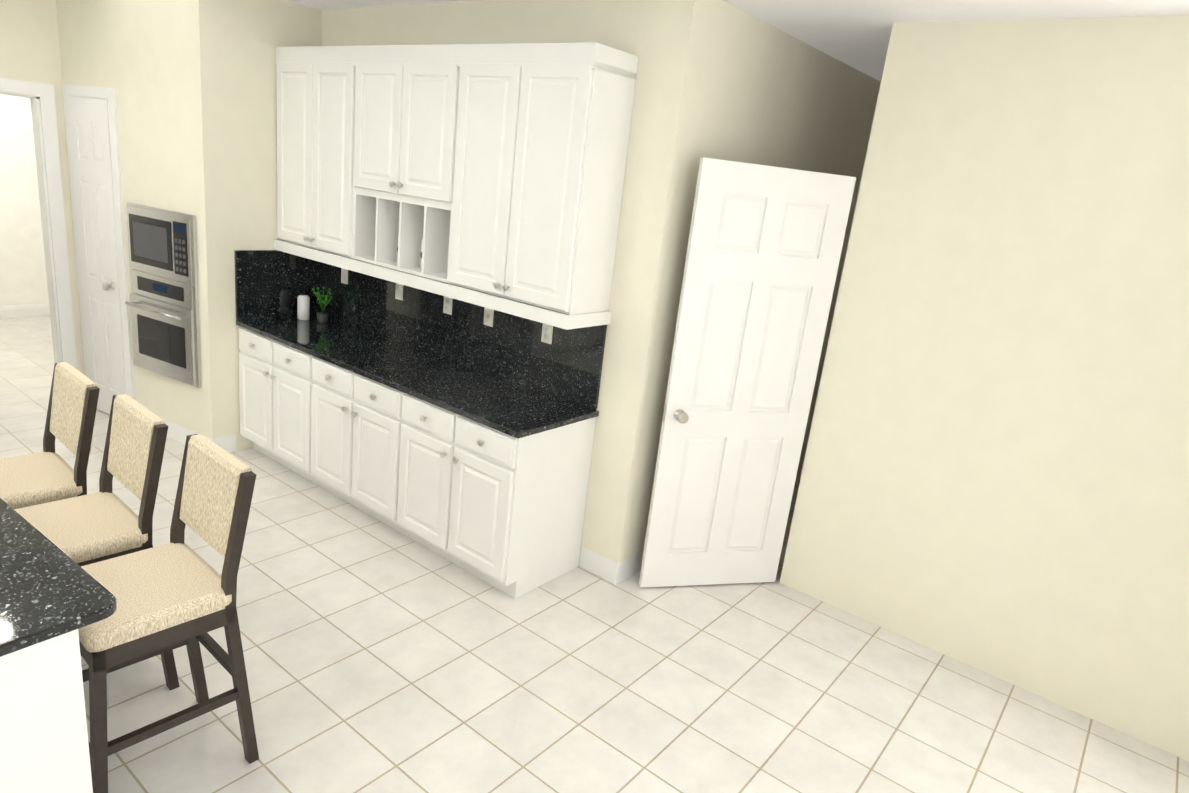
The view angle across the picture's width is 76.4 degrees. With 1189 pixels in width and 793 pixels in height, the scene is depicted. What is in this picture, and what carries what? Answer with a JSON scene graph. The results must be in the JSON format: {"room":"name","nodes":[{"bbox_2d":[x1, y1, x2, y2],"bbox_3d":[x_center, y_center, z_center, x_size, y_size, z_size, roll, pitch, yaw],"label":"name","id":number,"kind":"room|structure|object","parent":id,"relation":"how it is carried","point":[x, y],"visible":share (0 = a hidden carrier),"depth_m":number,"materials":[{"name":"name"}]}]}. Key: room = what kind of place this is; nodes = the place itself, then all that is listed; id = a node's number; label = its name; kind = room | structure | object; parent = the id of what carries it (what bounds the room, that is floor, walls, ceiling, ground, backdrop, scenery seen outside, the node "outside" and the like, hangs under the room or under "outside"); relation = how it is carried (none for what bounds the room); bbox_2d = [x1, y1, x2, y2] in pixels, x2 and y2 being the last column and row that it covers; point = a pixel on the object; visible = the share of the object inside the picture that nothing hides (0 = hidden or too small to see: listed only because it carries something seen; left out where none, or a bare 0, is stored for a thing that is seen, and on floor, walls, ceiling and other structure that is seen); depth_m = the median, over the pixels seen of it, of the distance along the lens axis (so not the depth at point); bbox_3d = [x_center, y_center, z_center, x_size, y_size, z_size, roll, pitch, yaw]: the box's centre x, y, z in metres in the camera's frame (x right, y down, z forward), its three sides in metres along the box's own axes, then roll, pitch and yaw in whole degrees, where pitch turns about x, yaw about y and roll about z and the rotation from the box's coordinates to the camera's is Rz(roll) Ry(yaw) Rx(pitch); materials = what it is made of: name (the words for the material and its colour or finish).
{"room":"kitchen","nodes":[
{"label":"kitchen","id":0,"kind":"room"},
{"bbox_2d":[0,94,48,305],"bbox_3d":[-5.985,-2.205,7.412,0.100,2.900,4.400,18,20,35],"label":"wall","id":1,"kind":"structure","parent":0,"point":[23,279],"depth_m":7.66,"materials":[{"name":"beige paint"}]},
{"bbox_2d":[0,304,49,318],"bbox_3d":[-6.095,-0.867,7.765,0.014,0.125,4.200,18,20,35],"label":"baseboard","id":2,"kind":"structure","parent":1,"relation":"attached to","point":[15,311],"depth_m":7.91,"materials":[{"name":"white wood"}]},
{"bbox_2d":[0,0,84,374],"bbox_3d":[-4.279,-1.201,4.652,0.120,2.900,6.840,18,20,35],"label":"wall","id":3,"kind":"structure","parent":0,"point":[29,45],"depth_m":4.95,"materials":[{"name":"beige paint"}]},
{"bbox_2d":[0,77,76,368],"bbox_3d":[-4.060,-0.952,5.045,0.138,2.255,0.890,18,20,35],"label":"trim","id":4,"kind":"structure","parent":3,"relation":"attached to","point":[41,96],"depth_m":5.22,"materials":[{"name":"white wood"}]},
{"bbox_2d":[322,0,733,565],"bbox_3d":[-1.291,-0.949,4.985,4.270,2.900,0.300,18,20,35],"label":"wall","id":5,"kind":"structure","parent":0,"point":[720,80],"depth_m":3.69,"materials":[{"name":"beige paint"}]},
{"bbox_2d":[274,58,397,261],"bbox_3d":[-1.632,-1.491,4.747,0.830,1.109,0.320,18,20,35],"label":"upper cabinet","id":6,"kind":"object","parent":5,"relation":"attached to","point":[317,208],"depth_m":4.57,"materials":[{"name":"white wood"}]},
{"bbox_2d":[350,58,457,205],"bbox_3d":[-0.949,-1.467,4.202,0.870,0.699,0.320,18,20,35],"label":"upper cabinet","id":7,"kind":"object","parent":5,"relation":"attached to","point":[402,136],"depth_m":4.06,"materials":[{"name":"white wood"}]},
{"bbox_2d":[442,58,636,317],"bbox_3d":[-0.300,-1.048,3.762,0.860,1.109,0.320,18,20,35],"label":"upper cabinet","id":8,"kind":"object","parent":5,"relation":"attached to","point":[496,169],"depth_m":3.58,"materials":[{"name":"white wood"}]},
{"bbox_2d":[0,316,1188,792],"bbox_3d":[-3.071,0.871,3.335,12.700,0.050,10.000,18,20,35],"label":"floor","id":9,"kind":"structure","parent":0,"point":[380,656],"depth_m":3.23,"materials":[{"name":"tile"}]},
{"bbox_2d":[0,629,92,792],"bbox_3d":[-2.381,0.785,2.225,2.127,0.884,0.874,18,20,35],"label":"kitchen island","id":10,"kind":"object","parent":9,"relation":"on","point":[44,745],"visible":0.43,"depth_m":1.83,"materials":[{"name":"white wood"}]},
{"bbox_2d":[0,498,116,656],"bbox_3d":[-2.298,0.340,2.140,2.151,0.030,0.956,18,20,35],"label":"island countertop","id":11,"kind":"structure","parent":10,"relation":"on","point":[49,589],"depth_m":1.92,"materials":[{"name":"black stone"}]},
{"bbox_2d":[0,362,99,508],"bbox_3d":[-2.306,0.456,3.024,0.452,1.085,0.523,18,20,35],"label":"bar stool","id":12,"kind":"object","parent":9,"relation":"on","point":[47,474],"visible":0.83,"depth_m":2.98,"materials":[{"name":"beige fabric"}]},
{"bbox_2d":[14,394,179,690],"bbox_3d":[-1.876,0.591,2.734,0.452,1.085,0.523,18,20,35],"label":"bar stool","id":13,"kind":"object","parent":9,"relation":"on","point":[104,523],"visible":0.58,"depth_m":2.70,"materials":[{"name":"beige fabric"}]},
{"bbox_2d":[78,434,258,792],"bbox_3d":[-1.435,0.729,2.436,0.452,1.085,0.523,18,20,35],"label":"bar stool","id":14,"kind":"object","parent":9,"relation":"on","point":[176,592],"visible":0.83,"depth_m":2.38,"materials":[{"name":"beige fabric"}]},
{"bbox_2d":[56,0,321,450],"bbox_3d":[-2.789,-1.214,5.294,1.450,2.900,1.040,18,20,35],"label":"wall bump-out","id":15,"kind":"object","parent":9,"relation":"on","point":[193,83],"visible":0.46,"depth_m":4.72,"materials":[{"name":"beige paint"}]},
{"bbox_2d":[62,84,134,413],"bbox_3d":[-3.435,-0.946,5.248,0.580,2.270,0.112,18,20,35],"label":"pantry door","id":16,"kind":"structure","parent":15,"relation":"attached to","point":[92,139],"depth_m":5.18,"materials":[{"name":"white wood"}]},
{"bbox_2d":[125,203,201,387],"bbox_3d":[-2.851,-0.658,4.928,0.685,1.110,0.106,15,18,26],"label":"wall oven","id":17,"kind":"object","parent":15,"relation":"attached to","point":[163,303],"visible":1,"depth_m":4.91,"materials":[{"name":"metal"}]},
{"bbox_2d":[161,418,216,443],"bbox_3d":[-2.920,0.241,5.241,0.842,0.125,0.151,18,20,35],"label":"baseboard","id":18,"kind":"structure","parent":9,"relation":"on","point":[178,433],"depth_m":5.21,"materials":[{"name":"white wood"}]},
{"bbox_2d":[238,327,305,477],"bbox_3d":[-1.880,0.016,5.063,0.860,0.884,0.598,18,20,35],"label":"base cabinet","id":19,"kind":"object","parent":9,"relation":"on","point":[272,373],"depth_m":4.82,"materials":[{"name":"white wood"}]},
{"bbox_2d":[306,353,397,525],"bbox_3d":[-1.216,0.237,4.572,0.850,0.884,0.598,18,20,35],"label":"base cabinet","id":20,"kind":"object","parent":9,"relation":"on","point":[350,415],"depth_m":4.34,"materials":[{"name":"white wood"}]},
{"bbox_2d":[390,390,595,597],"bbox_3d":[-0.556,0.456,4.084,0.850,0.884,0.598,18,20,35],"label":"base cabinet","id":21,"kind":"object","parent":9,"relation":"on","point":[502,511],"depth_m":3.83,"materials":[{"name":"white wood"}]},
{"bbox_2d":[234,250,606,438],"bbox_3d":[-1.138,-0.415,4.375,2.581,0.485,0.609,18,20,35],"label":"countertop","id":22,"kind":"structure","parent":21,"relation":"on","point":[512,375],"depth_m":4.43,"materials":[{"name":"black stone"}]},
{"bbox_2d":[297,295,309,319],"bbox_3d":[-1.990,-0.609,5.160,0.080,0.166,0.080,18,20,35],"label":"cylinder","id":23,"kind":"object","parent":22,"relation":"on","point":[303,307],"visible":1,"depth_m":5.13,"materials":[{"name":"white ceramic"}]},
{"bbox_2d":[312,287,332,322],"bbox_3d":[-1.849,-0.625,5.137,0.165,0.240,0.155,18,20,35],"label":"decorative plant","id":24,"kind":"object","parent":22,"relation":"on","point":[322,316],"visible":1,"depth_m":5.13,"materials":[{"name":"green plant"}]},
{"bbox_2d":[286,0,1188,80],"bbox_3d":[-2.740,-1.968,2.507,12.700,0.100,10.000,18,20,35],"label":"ceiling","id":25,"kind":"structure","parent":0,"point":[855,34],"depth_m":3.38,"materials":[{"name":"white paint"}]},
{"bbox_2d":[714,7,879,480],"bbox_3d":[1.084,-0.607,4.764,0.150,2.900,2.200,18,20,35],"label":"wall","id":26,"kind":"structure","parent":0,"point":[787,102],"depth_m":4.22,"materials":[{"name":"beige paint"}]},
{"bbox_2d":[611,550,643,584],"bbox_3d":[0.455,0.864,4.455,0.014,0.125,1.101,18,20,35],"label":"baseboard","id":27,"kind":"structure","parent":26,"relation":"attached to","point":[632,565],"depth_m":4.10,"materials":[{"name":"white wood"}]},
{"bbox_2d":[780,15,1188,760],"bbox_3d":[2.599,0.112,2.906,3.490,2.900,0.120,18,20,35],"label":"wall","id":28,"kind":"structure","parent":0,"point":[994,477],"depth_m":3.32,"materials":[{"name":"beige paint"}]},
{"bbox_2d":[639,157,855,586],"bbox_3d":[0.740,-0.027,3.852,0.527,2.200,0.667,18,20,35],"label":"open door","id":29,"kind":"structure","parent":28,"relation":"in","point":[764,248],"depth_m":3.79,"materials":[{"name":"white wood"}]},
{"bbox_3d":[-3.938,0.021,1.758,4.364,0.485,2.114,18,20,35],"label":"countertop","id":30,"kind":"structure","parent":0,"visible":0},
{"bbox_2d":[341,268,347,283],"bbox_3d":[-1.691,-0.820,5.103,0.072,0.114,0.011,18,20,35],"label":"outlet","id":31,"kind":"object","parent":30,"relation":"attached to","point":[344,272],"depth_m":5.10,"materials":[{"name":"white plastic"}]},
{"bbox_2d":[395,283,403,300],"bbox_3d":[-1.233,-0.668,4.764,0.072,0.114,0.011,18,20,35],"label":"outlet","id":32,"kind":"object","parent":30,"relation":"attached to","point":[399,287],"depth_m":4.76,"materials":[{"name":"white plastic"}]},
{"bbox_2d":[443,296,452,314],"bbox_3d":[-0.875,-0.549,4.500,0.072,0.114,0.008,18,20,35],"label":"outlet","id":33,"kind":"object","parent":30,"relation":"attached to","point":[447,307],"depth_m":4.50,"materials":[{"name":"white plastic"}]},
{"bbox_2d":[483,307,493,326],"bbox_3d":[-0.606,-0.458,4.295,0.072,0.114,0.017,18,20,35],"label":"outlet","id":34,"kind":"object","parent":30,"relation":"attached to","point":[488,313],"depth_m":4.30,"materials":[{"name":"white plastic"}]},
{"bbox_2d":[541,323,552,343],"bbox_3d":[-0.254,-0.342,4.041,0.072,0.114,0.008,18,20,35],"label":"outlet","id":35,"kind":"object","parent":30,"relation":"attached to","point":[547,332],"depth_m":4.04,"materials":[{"name":"white plastic"}]}
]}

